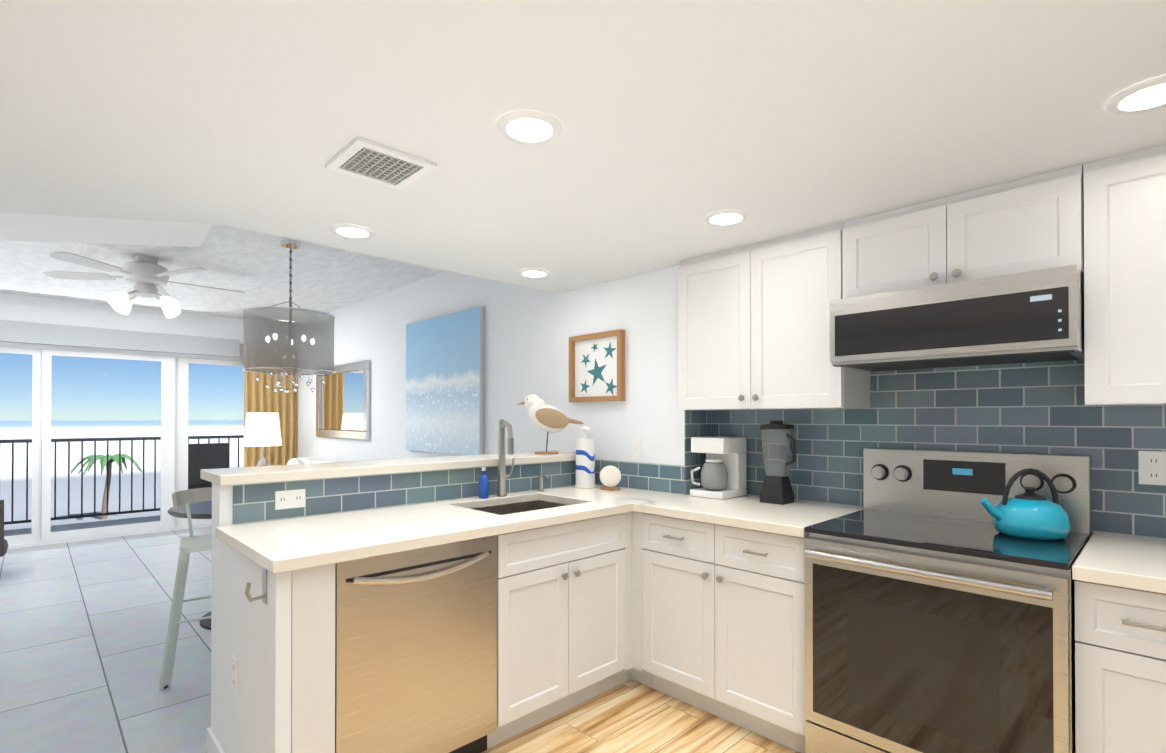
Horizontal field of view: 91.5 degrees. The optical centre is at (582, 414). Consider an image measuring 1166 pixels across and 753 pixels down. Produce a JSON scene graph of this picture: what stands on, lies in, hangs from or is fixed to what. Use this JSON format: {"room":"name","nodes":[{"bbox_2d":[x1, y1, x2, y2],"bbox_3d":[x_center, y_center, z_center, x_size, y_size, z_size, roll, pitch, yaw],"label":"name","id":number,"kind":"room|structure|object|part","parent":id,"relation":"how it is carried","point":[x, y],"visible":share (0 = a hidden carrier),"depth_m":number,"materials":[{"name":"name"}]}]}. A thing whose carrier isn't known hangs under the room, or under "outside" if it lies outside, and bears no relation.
{"room":"kitchen","nodes":[
{"label":"kitchen","id":0,"kind":"room"},
{"bbox_2d":[0,526,211,752],"bbox_3d":[-3.146,1.414,4.265,4.410,0.120,6.050,0,-1,-44],"label":"floor","id":1,"kind":"structure","parent":0,"point":[83,629],"depth_m":3.27,"materials":[{"name":"grey tile"}]},
{"bbox_2d":[0,500,7,556],"bbox_3d":[-5.076,1.026,4.516,0.709,0.662,0.718,0,-1,-44],"label":"barrel armchair","id":2,"kind":"object","parent":1,"relation":"on","point":[3,546],"visible":1,"depth_m":4.62,"materials":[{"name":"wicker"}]},
{"bbox_2d":[159,487,211,688],"bbox_3d":[-1.995,0.884,3.120,0.515,0.934,0.515,0,0,-34],"label":"bar stool","id":3,"kind":"object","parent":1,"relation":"on","point":[191,543],"visible":0.46,"depth_m":2.89,"materials":[{"name":"grey"}]},
{"bbox_2d":[167,501,211,629],"bbox_3d":[-2.240,0.974,3.816,0.900,0.755,0.900,0,-1,-44],"label":"round dining table","id":4,"kind":"object","parent":1,"relation":"on","point":[201,510],"visible":0.19,"depth_m":3.55,"materials":[{"name":"grey"}]},
{"bbox_2d":[287,457,337,464],"bbox_3d":[-2.798,0.919,5.826,0.880,0.890,1.900,0,-1,-44],"label":"sofa","id":5,"kind":"object","parent":1,"relation":"on","point":[304,460],"visible":0.06,"depth_m":6.16,"materials":[{"name":"white fabric"}]},
{"bbox_3d":[-3.776,1.089,6.687,0.500,0.560,0.500,0,-1,-44],"label":"table lamp","id":6,"kind":"object","parent":1,"relation":"on","visible":0},
{"bbox_2d":[243,413,281,465],"bbox_3d":[-3.776,0.393,6.691,0.400,0.830,0.400,0,-1,-44],"label":"table lamp","id":7,"kind":"object","parent":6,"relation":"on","point":[262,430],"visible":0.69,"depth_m":6.55,"materials":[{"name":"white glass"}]},
{"bbox_2d":[0,213,211,246],"bbox_3d":[-3.123,-1.071,2.622,2.130,0.330,2.439,0,-1,-44],"label":"ceiling beam","id":8,"kind":"structure","parent":0,"point":[38,228],"depth_m":2.79,"materials":[{"name":"white paint"}]},
{"bbox_2d":[71,454,141,519],"bbox_3d":[-34.577,5.271,41.258,3.892,4.678,4.100,0,-1,-44],"label":"palm tree","id":9,"kind":"object","parent":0,"point":[111,459],"depth_m":41.05,"materials":[{"name":"green plant"}]},
{"bbox_2d":[0,293,243,356],"bbox_3d":[-5.346,0.076,6.249,4.010,2.580,0.150,0,-1,-44],"label":"wall","id":10,"kind":"structure","parent":0,"point":[21,308],"depth_m":6.28,"materials":[{"name":"white paint"}]},
{"bbox_2d":[0,320,239,356],"bbox_3d":[-5.466,-0.830,5.969,3.240,0.210,0.089,0,-1,-44],"label":"window valance","id":11,"kind":"object","parent":10,"relation":"attached to","point":[43,334],"visible":1,"depth_m":6.22,"materials":[{"name":"grey"}]},
{"bbox_2d":[241,344,296,466],"bbox_3d":[-4.006,0.232,7.266,0.650,2.222,0.074,0,-1,-44],"label":"drape","id":12,"kind":"object","parent":11,"relation":"hanging from","point":[259,397],"visible":0.23,"depth_m":7.30,"materials":[{"name":"gold fabric"}]},
{"bbox_2d":[0,342,243,548],"bbox_3d":[-5.359,0.316,6.255,3.700,2.100,0.080,0,-1,-44],"label":"door frame","id":13,"kind":"structure","parent":10,"relation":"in","point":[174,422],"depth_m":6.35,"materials":[{"name":"white"}]},
{"bbox_3d":[-6.071,0.320,5.577,1.085,2.013,0.024,0,-1,-44],"label":"panel","id":14,"kind":"part","parent":13,"relation":"part of","materials":[{"name":"white"}]},
{"bbox_3d":[-5.247,0.324,6.329,1.141,2.013,0.024,0,-1,-44],"label":"panel","id":15,"kind":"part","parent":13,"relation":"part of","materials":[{"name":"white"}]},
{"bbox_3d":[-4.468,0.330,7.135,1.095,2.013,0.024,0,-1,-44],"label":"panel","id":16,"kind":"part","parent":13,"relation":"part of","materials":[{"name":"white"}]},
{"bbox_2d":[0,224,445,318],"bbox_3d":[-1.788,-1.311,2.778,4.560,0.150,10.100,0,-1,-44],"label":"ceiling","id":17,"kind":"structure","parent":0,"point":[253,266],"depth_m":4.92,"materials":[{"name":"white paint"}]},
{"bbox_2d":[43,252,244,317],"bbox_3d":[-3.386,-1.005,4.480,1.266,0.439,1.311,0,-1,-44],"label":"ceiling fan","id":18,"kind":"object","parent":17,"relation":"hanging from","point":[148,276],"visible":1,"depth_m":4.34,"materials":[{"name":"white painted metal"},{"name":"frosted glass"}]},
{"bbox_2d":[242,239,334,393],"bbox_3d":[-2.081,-0.683,4.037,0.590,1.088,0.590,0,-1,-44],"label":"drum chandelier","id":19,"kind":"object","parent":17,"relation":"hanging from","point":[287,341],"visible":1,"depth_m":3.81,"materials":[{"name":"grey fabric"}]},
{"bbox_2d":[207,483,302,752],"bbox_3d":[-1.135,0.804,1.929,0.056,1.070,0.692,0,-1,-44],"label":"wall","id":20,"kind":"structure","parent":0,"point":[254,714],"depth_m":1.94,"materials":[{"name":"white paint"}]},
{"bbox_2d":[231,655,237,694],"bbox_3d":[-1.221,0.912,1.989,0.006,0.115,0.070,0,-1,-44],"label":"outlet","id":21,"kind":"object","parent":20,"relation":"attached to","point":[234,676],"visible":1,"depth_m":1.98,"materials":[{"name":"white plastic"}]},
{"bbox_2d":[245,567,266,603],"bbox_3d":[-0.997,0.524,1.726,0.056,0.108,0.035,0,-1,-44],"label":"towel hook","id":22,"kind":"object","parent":20,"relation":"attached to","point":[263,596],"visible":0.94,"depth_m":1.73,"materials":[{"name":"silver metal"}]},
{"bbox_2d":[252,460,575,516],"bbox_3d":[-0.724,0.810,2.917,2.022,1.070,0.148,0,-1,-44],"label":"wall","id":23,"kind":"structure","parent":0,"point":[352,493],"depth_m":2.73,"materials":[{"name":"blue tile"}]},
{"bbox_2d":[275,489,304,509],"bbox_3d":[-1.207,0.350,2.342,0.115,0.075,0.006,0,-1,-44],"label":"outlet","id":24,"kind":"object","parent":23,"relation":"attached to","point":[286,499],"visible":1,"depth_m":2.34,"materials":[{"name":"white plastic"}]},
{"bbox_2d":[200,451,575,485],"bbox_3d":[-0.774,0.255,2.976,2.013,0.040,0.355,0,-1,-44],"label":"raised bar","id":25,"kind":"object","parent":23,"relation":"on","point":[244,475],"visible":0.85,"depth_m":2.60,"materials":[{"name":"stone"}]},
{"bbox_2d":[517,394,583,453],"bbox_3d":[-0.197,0.056,3.455,0.302,0.363,0.282,0,-1,-44],"label":"figurine","id":26,"kind":"object","parent":25,"relation":"on","point":[547,418],"visible":1,"depth_m":3.41,"materials":[{"name":"white"}]},
{"bbox_2d":[297,265,710,494],"bbox_3d":[-1.562,0.072,5.516,0.406,2.580,6.476,0,-1,-44],"label":"wall","id":27,"kind":"structure","parent":0,"point":[528,332],"depth_m":3.93,"materials":[{"name":"white paint"}]},
{"bbox_2d":[316,360,369,439],"bbox_3d":[-2.734,-0.148,6.411,0.040,0.830,1.460,0,-1,-44],"label":"mirror","id":28,"kind":"object","parent":27,"relation":"attached to","point":[343,401],"visible":0.98,"depth_m":6.33,"materials":[{"name":"white mirror"}]},
{"bbox_2d":[406,307,483,454],"bbox_3d":[-1.202,-0.256,4.833,0.046,1.154,1.200,0,-1,-44],"label":"canvas art","id":29,"kind":"object","parent":27,"relation":"attached to","point":[444,383],"visible":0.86,"depth_m":4.73,"materials":[{"name":"blue fabric"}]},
{"bbox_2d":[569,329,624,401],"bbox_3d":[0.079,-0.291,3.519,0.040,0.420,0.450,0,-1,-44],"label":"picture frame","id":30,"kind":"object","parent":27,"relation":"attached to","point":[596,367],"visible":1,"depth_m":3.51,"materials":[{"name":"brown wood"}]},
{"bbox_2d":[631,438,641,458],"bbox_3d":[0.309,0.198,3.301,0.010,0.115,0.075,0,-1,-44],"label":"switch plate","id":31,"kind":"object","parent":27,"relation":"attached to","point":[636,448],"visible":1,"depth_m":3.30,"materials":[{"name":"white plastic"}]},
{"bbox_2d":[0,0,1165,293],"bbox_3d":[-0.426,-1.034,1.376,4.260,0.420,5.895,0,-1,-44],"label":"ceiling","id":32,"kind":"structure","parent":0,"point":[772,118],"depth_m":1.55,"materials":[{"name":"white paint"}]},
{"bbox_2d":[329,224,374,238],"bbox_3d":[-1.024,-0.812,2.523,0.190,0.008,0.190,0,-1,-44],"label":"recessed light","id":33,"kind":"object","parent":32,"relation":"in","point":[353,231],"visible":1,"depth_m":2.51,"materials":[{"name":"white"}]},
{"bbox_2d":[325,136,436,189],"bbox_3d":[-0.662,-0.815,1.861,0.260,0.012,0.260,0,-1,-44],"label":"ceiling vent","id":34,"kind":"object","parent":32,"relation":"in","point":[367,160],"visible":1,"depth_m":1.84,"materials":[{"name":"white metal"}]},
{"bbox_2d":[496,110,562,144],"bbox_3d":[-0.153,-0.818,1.627,0.190,0.008,0.190,0,-1,-44],"label":"recessed light","id":35,"kind":"object","parent":32,"relation":"in","point":[529,127],"visible":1,"depth_m":1.61,"materials":[{"name":"white"}]},
{"bbox_2d":[518,268,550,277],"bbox_3d":[-0.279,-0.808,3.248,0.190,0.008,0.190,0,-1,-44],"label":"recessed light","id":36,"kind":"object","parent":32,"relation":"in","point":[534,273],"visible":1,"depth_m":3.23,"materials":[{"name":"white"}]},
{"bbox_2d":[703,209,749,225],"bbox_3d":[0.593,-0.813,2.352,0.190,0.008,0.190,0,-1,-44],"label":"recessed light","id":37,"kind":"object","parent":32,"relation":"in","point":[725,217],"visible":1,"depth_m":2.33,"materials":[{"name":"white plastic"}]},
{"bbox_2d":[1104,75,1165,114],"bbox_3d":[1.464,-0.819,1.456,0.190,0.008,0.190,0,-1,-44],"label":"recessed light","id":38,"kind":"object","parent":32,"relation":"in","point":[1147,95],"visible":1,"depth_m":1.47,"materials":[{"name":"white"}]},
{"bbox_2d":[481,679,799,752],"bbox_3d":[0.323,1.391,0.698,4.410,0.120,3.900,0,-1,-44],"label":"floor","id":39,"kind":"structure","parent":0,"point":[631,716],"depth_m":2.40,"materials":[{"name":"brown wood"}]},
{"bbox_2d":[291,563,334,752],"bbox_3d":[-1.043,0.902,1.967,0.127,0.874,0.620,0,-1,-44],"label":"cabinet end panel","id":40,"kind":"object","parent":39,"relation":"on","point":[313,660],"visible":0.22,"depth_m":1.74,"materials":[{"name":"white wood"}]},
{"bbox_2d":[335,535,496,752],"bbox_3d":[-0.755,0.905,2.211,0.620,0.872,0.631,0,-1,-44],"label":"dishwasher","id":41,"kind":"object","parent":39,"relation":"on","point":[415,650],"visible":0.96,"depth_m":1.99,"materials":[{"name":"silver metal"}]},
{"bbox_2d":[474,500,624,748],"bbox_3d":[-0.269,0.907,2.700,0.752,0.874,0.649,0,-1,-44],"label":"base cabinet","id":42,"kind":"object","parent":39,"relation":"on","point":[560,618],"visible":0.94,"depth_m":2.45,"materials":[{"name":"white wood"}]},
{"bbox_2d":[215,484,670,573],"bbox_3d":[-0.334,0.537,2.689,2.268,0.214,0.724,0,-1,-44],"label":"countertop","id":43,"kind":"structure","parent":42,"relation":"on","point":[282,545],"depth_m":2.20,"materials":[{"name":"stone"}]},
{"bbox_2d":[479,467,488,498],"bbox_3d":[-0.512,0.350,2.926,0.044,0.160,0.064,0,-1,-44],"label":"soap bottle","id":44,"kind":"object","parent":43,"relation":"on","point":[483,486],"visible":1,"depth_m":2.90,"materials":[{"name":"blue plastic"}]},
{"bbox_2d":[474,500,566,514],"bbox_3d":[-0.299,0.557,2.770,0.568,0.174,0.438,0,-1,-44],"label":"sink","id":45,"kind":"object","parent":43,"relation":"in","point":[512,506],"depth_m":3.00,"materials":[{"name":"silver metal"}]},
{"bbox_2d":[497,419,548,496],"bbox_3d":[-0.303,0.229,3.028,0.369,0.405,0.203,0,-1,-44],"label":"sink faucet","id":46,"kind":"object","parent":43,"relation":"on","point":[503,476],"visible":1,"depth_m":2.99,"materials":[{"name":"silver metal"}]},
{"bbox_2d":[574,426,595,487],"bbox_3d":[0.014,0.252,3.390,0.130,0.363,0.130,0,-1,-44],"label":"paper towel holder","id":47,"kind":"object","parent":43,"relation":"on","point":[585,462],"visible":1,"depth_m":3.34,"materials":[{"name":"white paper"}]},
{"bbox_2d":[600,466,620,490],"bbox_3d":[0.157,0.363,3.263,0.108,0.138,0.074,0,0,37],"label":"decor","id":48,"kind":"object","parent":43,"relation":"on","point":[610,477],"visible":1,"depth_m":3.26,"materials":[{"name":"beige"}]},
{"bbox_2d":[614,511,651,687],"bbox_3d":[0.263,0.910,3.196,0.700,0.874,0.678,0,-1,-44],"label":"base cabinet","id":49,"kind":"object","parent":39,"relation":"on","point":[633,669],"visible":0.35,"depth_m":2.77,"materials":[{"name":"white wood"}]},
{"bbox_2d":[642,513,808,752],"bbox_3d":[0.791,0.907,2.665,0.684,0.874,0.816,0,-1,-44],"label":"base cabinet","id":50,"kind":"object","parent":39,"relation":"on","point":[722,621],"visible":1,"depth_m":2.41,"materials":[{"name":"white wood"}]},
{"bbox_2d":[631,493,867,537],"bbox_3d":[0.782,0.449,2.661,0.708,0.039,0.819,0,-1,-44],"label":"countertop","id":51,"kind":"structure","parent":50,"relation":"on","point":[747,511],"depth_m":2.54,"materials":[{"name":"stone"}]},
{"bbox_2d":[690,436,746,499],"bbox_3d":[0.719,0.276,3.014,0.242,0.310,0.200,0,-1,-44],"label":"coffee maker","id":52,"kind":"object","parent":51,"relation":"on","point":[723,474],"visible":1,"depth_m":2.96,"materials":[{"name":"white plastic"}]},
{"bbox_2d":[760,421,795,504],"bbox_3d":[0.963,0.229,2.765,0.158,0.400,0.197,0,-1,-44],"label":"blender","id":53,"kind":"object","parent":51,"relation":"on","point":[778,442],"visible":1,"depth_m":2.73,"materials":[{"name":"black plastic"}]},
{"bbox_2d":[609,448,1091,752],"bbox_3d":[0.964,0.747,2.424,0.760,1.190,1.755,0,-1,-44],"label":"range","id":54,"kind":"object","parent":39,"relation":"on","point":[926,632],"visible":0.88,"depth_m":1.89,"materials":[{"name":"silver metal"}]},
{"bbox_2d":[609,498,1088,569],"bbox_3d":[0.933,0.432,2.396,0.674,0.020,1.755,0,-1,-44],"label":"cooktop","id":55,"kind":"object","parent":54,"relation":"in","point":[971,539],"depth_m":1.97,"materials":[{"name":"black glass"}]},
{"bbox_3d":[1.093,0.900,1.853,0.139,0.878,0.752,0,-1,-44],"label":"door","id":56,"kind":"part","parent":54,"relation":"part of","materials":[{"name":"black glass"}]},
{"bbox_2d":[980,468,1070,540],"bbox_3d":[1.546,0.303,1.976,0.220,0.233,0.234,0,-1,-44],"label":"kettle","id":57,"kind":"object","parent":54,"relation":"on","point":[1030,513],"visible":1,"depth_m":1.92,"materials":[{"name":"teal enameled metal"},{"name":"black plastic"}]},
{"bbox_2d":[1075,580,1165,752],"bbox_3d":[1.910,0.900,1.515,0.684,0.874,0.854,0,-1,-44],"label":"base cabinet","id":58,"kind":"object","parent":39,"relation":"on","point":[1120,669],"visible":0.96,"depth_m":1.54,"materials":[{"name":"white wood"}]},
{"bbox_2d":[1072,532,1165,593],"bbox_3d":[1.910,0.442,1.519,0.682,0.039,0.855,0,-1,-44],"label":"countertop","id":59,"kind":"structure","parent":58,"relation":"on","point":[1131,562],"depth_m":1.62,"materials":[{"name":"stone"}]},
{"bbox_2d":[711,360,1165,538],"bbox_3d":[1.994,0.050,2.038,0.156,2.580,3.480,0,-1,-44],"label":"wall","id":60,"kind":"structure","parent":0,"point":[1036,408],"depth_m":2.31,"materials":[{"name":"blue tile"}]},
{"bbox_2d":[678,222,869,410],"bbox_3d":[0.900,-0.420,2.800,0.351,0.789,0.847,0,-1,-44],"label":"upper cabinet","id":61,"kind":"object","parent":60,"relation":"attached to","point":[753,326],"visible":0.98,"depth_m":2.65,"materials":[{"name":"white wood"}]},
{"bbox_2d":[842,165,1083,298],"bbox_3d":[1.463,-0.642,2.223,0.351,0.353,0.762,0,-1,-44],"label":"upper cabinet","id":62,"kind":"object","parent":60,"relation":"attached to","point":[1034,223],"visible":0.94,"depth_m":2.07,"materials":[{"name":"white wood"}]},
{"bbox_2d":[830,264,1083,371],"bbox_3d":[1.426,-0.329,2.184,0.455,0.267,0.758,0,-1,-44],"label":"over-the-range microwave","id":63,"kind":"object","parent":62,"relation":"attached to","point":[1036,316],"visible":0.96,"depth_m":1.98,"materials":[{"name":"silver metal"}]},
{"bbox_2d":[1083,144,1165,405],"bbox_3d":[2.029,-0.427,1.639,0.351,0.789,0.855,0,-1,-44],"label":"upper cabinet","id":64,"kind":"object","parent":60,"relation":"attached to","point":[1125,279],"visible":1,"depth_m":1.78,"materials":[{"name":"white wood"}]},
{"bbox_2d":[1138,451,1165,485],"bbox_3d":[1.964,0.184,1.952,0.006,0.115,0.075,0,-1,-44],"label":"outlet","id":65,"kind":"object","parent":60,"relation":"attached to","point":[1152,467],"visible":1,"depth_m":1.95,"materials":[{"name":"white plastic"}]},
{"label":"outside","id":66,"kind":"structure","parent":0,"visible":0},
{"bbox_2d":[4,515,159,535],"bbox_3d":[-5.835,1.440,6.880,5.400,0.100,1.450,0,-1,-44],"label":"floor","id":67,"kind":"structure","parent":66,"point":[65,527],"depth_m":7.12,"materials":[{"name":"grey concrete"}]},
{"bbox_2d":[0,435,243,524],"bbox_3d":[-6.292,0.848,7.339,5.420,1.090,0.040,0,-1,-44],"label":"balcony railing","id":68,"kind":"object","parent":67,"relation":"on","point":[27,441],"visible":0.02,"depth_m":7.32,"materials":[{"name":"grey metal"}]},
{"bbox_2d":[188,443,227,488],"bbox_3d":[-5.002,0.895,7.533,0.680,1.000,0.580,0,-1,-44],"label":"balcony chair","id":69,"kind":"object","parent":67,"relation":"on","point":[195,480],"depth_m":7.69,"materials":[{"name":"wicker"}]},
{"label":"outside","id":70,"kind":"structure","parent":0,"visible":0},
{"bbox_2d":[0,420,243,529],"bbox_3d":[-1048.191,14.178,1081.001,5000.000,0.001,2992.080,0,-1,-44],"label":"sea","id":71,"kind":"structure","parent":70,"point":[84,429],"depth_m":89.68,"materials":[{"name":"blue liquid"}]}
]}

